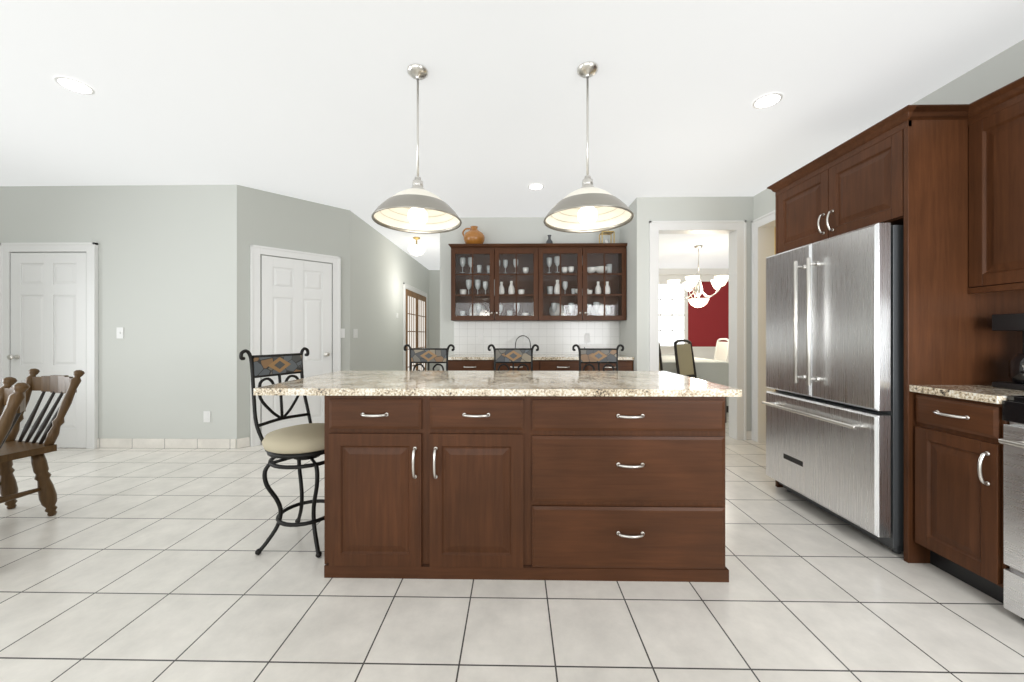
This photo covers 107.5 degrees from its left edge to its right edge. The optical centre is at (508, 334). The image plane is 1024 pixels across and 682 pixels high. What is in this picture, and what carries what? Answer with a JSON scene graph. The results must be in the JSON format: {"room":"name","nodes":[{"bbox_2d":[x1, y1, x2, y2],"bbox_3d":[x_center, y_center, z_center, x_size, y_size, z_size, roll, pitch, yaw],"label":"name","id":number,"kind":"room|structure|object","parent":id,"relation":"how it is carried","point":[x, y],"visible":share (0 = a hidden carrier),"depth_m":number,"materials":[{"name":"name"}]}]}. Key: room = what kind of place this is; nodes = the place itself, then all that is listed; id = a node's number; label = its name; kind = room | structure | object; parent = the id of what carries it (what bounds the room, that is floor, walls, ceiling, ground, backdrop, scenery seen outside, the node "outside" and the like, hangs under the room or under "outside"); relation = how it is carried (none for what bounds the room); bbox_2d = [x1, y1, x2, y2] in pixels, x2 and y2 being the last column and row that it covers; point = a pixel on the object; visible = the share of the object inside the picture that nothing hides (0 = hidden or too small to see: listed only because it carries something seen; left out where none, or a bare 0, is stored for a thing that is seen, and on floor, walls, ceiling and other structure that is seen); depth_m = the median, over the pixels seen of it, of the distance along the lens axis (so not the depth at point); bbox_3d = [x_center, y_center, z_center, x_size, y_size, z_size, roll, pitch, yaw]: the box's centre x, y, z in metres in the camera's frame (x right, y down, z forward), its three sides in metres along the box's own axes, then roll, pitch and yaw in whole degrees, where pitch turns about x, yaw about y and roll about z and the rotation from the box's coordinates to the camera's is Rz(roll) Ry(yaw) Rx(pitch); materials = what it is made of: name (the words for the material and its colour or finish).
{"room":"kitchen","nodes":[
{"label":"kitchen","id":0,"kind":"room"},
{"bbox_2d":[0,185,236,447],"bbox_3d":[-4.291,-0.190,3.986,2.940,2.740,0.120,0,0,1],"label":"wall","id":1,"kind":"structure","parent":0,"point":[167,289],"depth_m":3.92,"materials":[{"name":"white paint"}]},
{"bbox_2d":[0,242,97,448],"bbox_3d":[-4.793,0.111,3.886,1.010,2.138,0.092,0,0,1],"label":"door frame","id":2,"kind":"structure","parent":1,"relation":"attached to","point":[48,314],"depth_m":3.91,"materials":[{"name":"white wood"}]},
{"bbox_2d":[117,327,123,337],"bbox_3d":[-4.052,-0.020,3.914,0.070,0.115,0.012,0,0,1],"label":"light switch","id":3,"kind":"object","parent":1,"relation":"attached to","point":[120,332],"visible":1,"depth_m":3.91,"materials":[{"name":"white plastic"}]},
{"bbox_2d":[203,411,210,421],"bbox_3d":[-3.132,0.850,3.900,0.070,0.115,0.007,0,0,1],"label":"electrical outlet","id":4,"kind":"object","parent":1,"relation":"attached to","point":[206,416],"visible":1,"depth_m":3.90,"materials":[{"name":"white plastic"}]},
{"bbox_2d":[97,431,751,448],"bbox_3d":[-1.479,1.130,5.396,8.514,0.100,3.062,0,0,1],"label":"baseboard","id":5,"kind":"structure","parent":1,"relation":"attached to","point":[169,443],"depth_m":3.90,"materials":[{"name":"white wood"}]},
{"bbox_2d":[237,185,349,443],"bbox_3d":[-2.447,-0.190,4.346,1.160,2.740,0.120,0,0,-44],"label":"wall","id":6,"kind":"structure","parent":0,"point":[269,219],"depth_m":4.15,"materials":[{"name":"grey paint"}]},
{"bbox_2d":[250,244,340,446],"bbox_3d":[-2.395,0.114,4.285,0.675,2.133,0.675,0,0,1],"label":"door frame","id":7,"kind":"structure","parent":6,"relation":"attached to","point":[300,304],"depth_m":4.25,"materials":[{"name":"white wood"}]},
{"bbox_2d":[341,329,344,337],"bbox_3d":[-2.057,-0.020,4.633,0.053,0.115,0.053,0,0,1],"label":"light switch","id":8,"kind":"object","parent":6,"relation":"attached to","point":[342,333],"visible":0.82,"depth_m":4.64,"materials":[{"name":"white plastic"}]},
{"bbox_2d":[350,211,429,370],"bbox_3d":[-2.009,-0.190,6.931,0.120,2.740,4.450,0,0,1],"label":"wall","id":9,"kind":"structure","parent":0,"point":[383,269],"depth_m":5.69,"materials":[{"name":"white paint"}]},
{"bbox_2d":[353,329,357,337],"bbox_3d":[-1.978,-0.020,4.865,0.012,0.115,0.120,0,0,1],"label":"light switch","id":10,"kind":"object","parent":9,"relation":"attached to","point":[355,333],"visible":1,"depth_m":4.86,"materials":[{"name":"white plastic"}]},
{"bbox_2d":[403,283,426,370],"bbox_3d":[-1.917,0.108,7.835,0.030,2.143,1.786,0,0,1],"label":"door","id":11,"kind":"structure","parent":9,"relation":"attached to","point":[414,317],"depth_m":7.58,"materials":[{"name":"brown"}]},
{"bbox_2d":[430,271,439,370],"bbox_3d":[-1.317,-0.190,9.084,1.190,2.740,0.120,0,0,1],"label":"wall","id":12,"kind":"structure","parent":0,"point":[434,275],"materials":[{"name":"white paint"}]},
{"bbox_2d":[440,232,447,370],"bbox_3d":[-0.818,-0.190,7.005,0.120,2.740,4.020,0,0,1],"label":"wall","id":13,"kind":"structure","parent":0,"point":[443,236],"depth_m":5.00,"materials":[{"name":"white paint"}]},
{"bbox_2d":[0,412,1023,681],"bbox_3d":[0.065,1.230,3.699,11.900,0.100,10.900,0,0,1],"label":"floor","id":14,"kind":"structure","parent":0,"point":[134,564],"depth_m":1.64,"materials":[{"name":"tile"}]},
{"bbox_2d":[0,377,29,448],"bbox_3d":[-2.777,0.711,1.791,0.515,0.944,0.578,0,0,32],"label":"oak chair","id":15,"kind":"object","parent":14,"relation":"on","point":[13,399],"visible":1,"depth_m":1.87,"materials":[{"name":"brown wood"}]},
{"bbox_2d":[0,368,84,515],"bbox_3d":[-3.215,0.711,2.367,0.515,0.944,0.578,0,0,14],"label":"oak chair","id":16,"kind":"object","parent":14,"relation":"on","point":[12,449],"visible":0.94,"depth_m":2.50,"materials":[{"name":"brown wood"}]},
{"bbox_2d":[239,347,323,557],"bbox_3d":[-1.178,0.630,2.176,0.480,1.100,0.448,0,0,20],"label":"bar stool","id":17,"kind":"object","parent":14,"relation":"on","point":[299,443],"visible":0.79,"depth_m":2.08,"materials":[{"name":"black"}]},
{"bbox_2d":[404,344,454,370],"bbox_3d":[-0.692,0.630,3.028,0.446,1.100,0.476,0,0,1],"label":"bar stool","id":18,"kind":"object","parent":14,"relation":"on","point":[428,355],"visible":0.15,"depth_m":3.24,"materials":[{"name":"black metal"}]},
{"bbox_2d":[488,344,538,370],"bbox_3d":[0.038,0.630,3.016,0.446,1.100,0.476,0,0,1],"label":"bar stool","id":19,"kind":"object","parent":14,"relation":"on","point":[513,355],"visible":0.23,"depth_m":3.23,"materials":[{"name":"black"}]},
{"bbox_2d":[313,394,740,581],"bbox_3d":[0.080,0.736,2.101,1.953,0.888,0.680,0,0,1],"label":"kitchen island","id":20,"kind":"object","parent":14,"relation":"on","point":[560,475],"depth_m":1.80,"materials":[{"name":"brown wood"}]},
{"bbox_2d":[253,370,740,395],"bbox_3d":[-0.057,0.275,2.246,2.332,0.034,0.910,0,0,1],"label":"island countertop","id":21,"kind":"structure","parent":20,"relation":"on","point":[343,381],"depth_m":1.99,"materials":[{"name":"beige stone"}]},
{"bbox_2d":[448,321,633,370],"bbox_3d":[0.364,0.500,4.653,2.186,1.360,0.638,0,0,1],"label":"base cabinet","id":22,"kind":"object","parent":14,"relation":"on","point":[555,341],"visible":0.33,"depth_m":4.95,"materials":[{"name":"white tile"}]},
{"bbox_2d":[580,345,605,347],"bbox_3d":[1.106,0.192,4.898,0.340,0.131,0.033,0,0,1],"label":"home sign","id":23,"kind":"object","parent":22,"relation":"on","point":[593,346],"visible":0.21,"depth_m":4.90,"materials":[{"name":"white"}]},
{"bbox_2d":[572,344,623,370],"bbox_3d":[0.767,0.630,3.003,0.446,1.100,0.476,0,0,1],"label":"bar stool","id":24,"kind":"object","parent":14,"relation":"on","point":[598,355],"visible":0.17,"depth_m":3.21,"materials":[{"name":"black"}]},
{"bbox_2d":[659,343,662,370],"bbox_3d":[2.118,0.622,5.285,0.460,1.118,0.527,0,0,-19],"label":"dining chair","id":25,"kind":"object","parent":14,"relation":"on","point":[660,364],"visible":0.1,"depth_m":5.52,"materials":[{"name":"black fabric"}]},
{"bbox_2d":[661,355,728,411],"bbox_3d":[2.878,0.797,6.751,1.200,0.765,2.280,0,0,1],"label":"dining table","id":26,"kind":"object","parent":14,"relation":"on","point":[714,371],"visible":0.25,"depth_m":5.64,"materials":[{"name":"grey fabric"}]},
{"bbox_2d":[674,339,726,422],"bbox_3d":[2.605,0.622,5.131,0.460,1.118,0.527,0,0,-34],"label":"dining chair","id":27,"kind":"object","parent":14,"relation":"on","point":[684,360],"visible":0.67,"depth_m":5.28,"materials":[{"name":"beige fabric"}]},
{"bbox_2d":[714,338,728,360],"bbox_3d":[3.787,0.622,7.035,0.527,1.118,0.460,0,0,1],"label":"dining chair","id":28,"kind":"object","parent":14,"relation":"on","point":[721,351],"visible":0.42,"depth_m":7.01,"materials":[{"name":"white fabric"}]},
{"bbox_2d":[762,223,903,553],"bbox_3d":[2.301,0.292,2.430,0.814,1.775,0.890,0,0,1],"label":"fridge","id":29,"kind":"object","parent":14,"relation":"on","point":[834,403],"visible":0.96,"depth_m":2.21,"materials":[{"name":"grey metal"}]},
{"bbox_2d":[907,392,1009,603],"bbox_3d":[2.398,0.736,1.756,0.633,0.887,0.355,0,0,1],"label":"base cabinet","id":30,"kind":"object","parent":14,"relation":"on","point":[955,454],"depth_m":1.75,"materials":[{"name":"brown wood"}]},
{"bbox_2d":[907,384,1023,403],"bbox_3d":[2.390,0.276,1.757,0.648,0.034,0.355,0,0,1],"label":"countertop","id":31,"kind":"structure","parent":30,"relation":"on","point":[981,393],"depth_m":1.76,"materials":[{"name":"beige stone"}]},
{"bbox_2d":[992,313,1023,389],"bbox_3d":[2.496,0.078,1.757,0.240,0.356,0.180,0,0,1],"label":"coffee maker","id":32,"kind":"object","parent":31,"relation":"on","point":[1007,322],"visible":1,"depth_m":1.78,"materials":[{"name":"black plastic"}]},
{"bbox_2d":[998,396,1023,619],"bbox_3d":[2.345,0.718,1.198,0.682,0.925,0.757,0,0,1],"label":"range","id":33,"kind":"object","parent":14,"relation":"on","point":[1012,440],"visible":1,"depth_m":1.54,"materials":[{"name":"silver metal"}]},
{"bbox_2d":[0,0,1023,269],"bbox_3d":[0.065,-1.620,3.699,11.900,0.120,10.900,0,0,1],"label":"ceiling","id":34,"kind":"structure","parent":0,"point":[312,100],"depth_m":2.41,"materials":[{"name":"white paint"}]},
{"bbox_2d":[54,77,94,94],"bbox_3d":[-2.709,-1.555,2.348,0.168,0.002,0.168,0,0,-8],"label":"recessed light","id":35,"kind":"object","parent":34,"relation":"in","point":[71,84],"depth_m":2.34,"materials":[{"name":"white"}]},
{"bbox_2d":[408,237,424,255],"bbox_3d":[-1.475,-1.409,6.027,0.280,0.299,0.280,0,0,1],"label":"light","id":36,"kind":"object","parent":34,"relation":"hanging from","point":[416,249],"visible":1,"depth_m":5.94,"materials":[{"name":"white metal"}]},
{"bbox_2d":[371,64,461,233],"bbox_3d":[-0.536,-1.101,2.220,0.516,0.917,0.516,0,0,1],"label":"pendant lamp","id":37,"kind":"object","parent":34,"relation":"hanging from","point":[417,207],"visible":1,"depth_m":2.21,"materials":[{"name":"silver metal"}]},
{"bbox_2d":[528,184,543,189],"bbox_3d":[0.289,-1.555,3.946,0.168,0.002,0.168,0,0,-8],"label":"recessed light","id":38,"kind":"object","parent":34,"relation":"in","point":[533,186],"depth_m":3.93,"materials":[{"name":"white"}]},
{"bbox_2d":[543,61,633,232],"bbox_3d":[0.464,-1.101,2.202,0.516,0.917,0.516,0,0,1],"label":"pendant lamp","id":39,"kind":"object","parent":34,"relation":"hanging from","point":[587,207],"visible":1,"depth_m":2.20,"materials":[{"name":"silver metal"}]},
{"bbox_2d":[667,245,728,307],"bbox_3d":[3.343,-1.020,6.625,0.980,1.079,0.955,0,0,1],"label":"dining chandelier","id":40,"kind":"object","parent":34,"relation":"hanging from","point":[718,282],"visible":1,"depth_m":6.54,"materials":[{"name":"white glass"}]},
{"bbox_2d":[752,93,782,108],"bbox_3d":[1.724,-1.555,2.500,0.168,0.002,0.168,0,0,-8],"label":"recessed light","id":41,"kind":"object","parent":34,"relation":"in","point":[767,100],"depth_m":2.49,"materials":[{"name":"white"}]},
{"bbox_2d":[448,217,619,355],"bbox_3d":[0.338,-0.190,5.035,2.260,2.740,0.120,0,0,1],"label":"wall","id":42,"kind":"structure","parent":0,"point":[507,230],"depth_m":4.98,"materials":[{"name":"white paint"}]},
{"bbox_2d":[448,243,626,320],"bbox_3d":[0.359,-0.652,4.793,2.201,0.945,0.358,0,0,1],"label":"hutch","id":43,"kind":"object","parent":42,"relation":"attached to","point":[535,300],"visible":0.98,"depth_m":4.67,"materials":[{"name":"brown wood"}]},
{"bbox_2d":[462,226,484,243],"bbox_3d":[-0.450,-1.257,4.829,0.294,0.262,0.276,0,0,1],"label":"jug","id":44,"kind":"object","parent":43,"relation":"on","point":[473,235],"visible":0.77,"depth_m":4.73,"materials":[{"name":"brown ceramic"}]},
{"bbox_2d":[460,255,611,318],"bbox_3d":[0.348,-0.603,4.809,1.959,0.801,0.252,0,0,1],"label":"glassware","id":45,"kind":"object","parent":43,"relation":"in","point":[554,307],"depth_m":4.77,"materials":[{"name":"clear glass"}]},
{"bbox_2d":[546,235,552,242],"bbox_3d":[0.524,-1.201,4.812,0.090,0.150,0.088,0,0,1],"label":"vase","id":46,"kind":"object","parent":43,"relation":"on","point":[549,240],"visible":0.56,"depth_m":4.79,"materials":[{"name":"grey"}]},
{"bbox_2d":[599,230,614,242],"bbox_3d":[1.254,-1.237,4.799,0.162,0.222,0.162,0,0,1],"label":"lantern","id":47,"kind":"object","parent":43,"relation":"on","point":[606,233],"visible":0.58,"depth_m":4.78,"materials":[{"name":"gold metal"}]},
{"bbox_2d":[620,197,647,370],"bbox_3d":[1.556,-0.190,6.614,0.120,2.740,4.720,0,0,1],"label":"wall","id":48,"kind":"structure","parent":0,"point":[634,325],"depth_m":4.27,"materials":[{"name":"white paint"}]},
{"bbox_2d":[648,196,752,430],"bbox_3d":[3.740,-0.190,4.275,4.330,2.740,0.120,0,0,1],"label":"wall","id":49,"kind":"structure","parent":0,"point":[659,208],"depth_m":4.24,"materials":[{"name":"white paint"}]},
{"bbox_2d":[649,220,746,439],"bbox_3d":[2.130,-0.051,4.300,1.076,2.463,0.168,0,0,1],"label":"trim","id":50,"kind":"structure","parent":49,"relation":"attached to","point":[736,230],"depth_m":4.22,"materials":[{"name":"white wood"}]},
{"bbox_2d":[753,40,1023,219],"bbox_3d":[2.785,-0.190,1.277,0.155,2.740,5.910,0,0,1],"label":"wall","id":51,"kind":"structure","parent":0,"point":[999,71],"depth_m":2.19,"materials":[{"name":"white paint"}]},
{"bbox_2d":[752,210,774,441],"bbox_3d":[2.823,-0.049,3.661,0.203,2.458,1.116,0,0,1],"label":"trim","id":52,"kind":"structure","parent":51,"relation":"attached to","point":[763,237],"depth_m":4.12,"materials":[{"name":"white wood"}]},
{"bbox_2d":[775,112,962,254],"bbox_3d":[2.399,-0.880,2.428,0.654,0.519,0.941,0,0,1],"label":"upper cabinet","id":53,"kind":"object","parent":51,"relation":"attached to","point":[943,184],"depth_m":2.05,"materials":[{"name":"brown wood"}]},
{"bbox_2d":[959,80,1023,291],"bbox_3d":[2.533,-0.690,1.474,0.353,0.900,0.915,0,0,1],"label":"upper cabinet","id":54,"kind":"object","parent":51,"relation":"attached to","point":[991,229],"depth_m":1.83,"materials":[{"name":"brown wood"}]},
{"bbox_3d":[3.841,-0.190,6.634,4.450,2.740,4.840,0,0,1],"label":"wall","id":55,"kind":"structure","parent":0,"visible":0},
{"bbox_2d":[659,282,687,347],"bbox_3d":[3.736,-0.470,8.886,1.020,1.640,0.049,0,0,1],"label":"dining window","id":56,"kind":"structure","parent":55,"relation":"in","point":[673,316],"depth_m":8.90,"materials":[{"name":"white glass"}]},
{"bbox_2d":[659,268,728,361],"bbox_3d":[3.821,-0.190,8.884,4.330,2.740,0.099,0,0,1],"label":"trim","id":57,"kind":"structure","parent":55,"relation":"attached to","point":[708,325],"depth_m":8.90,"materials":[{"name":"red paint"}]}
]}

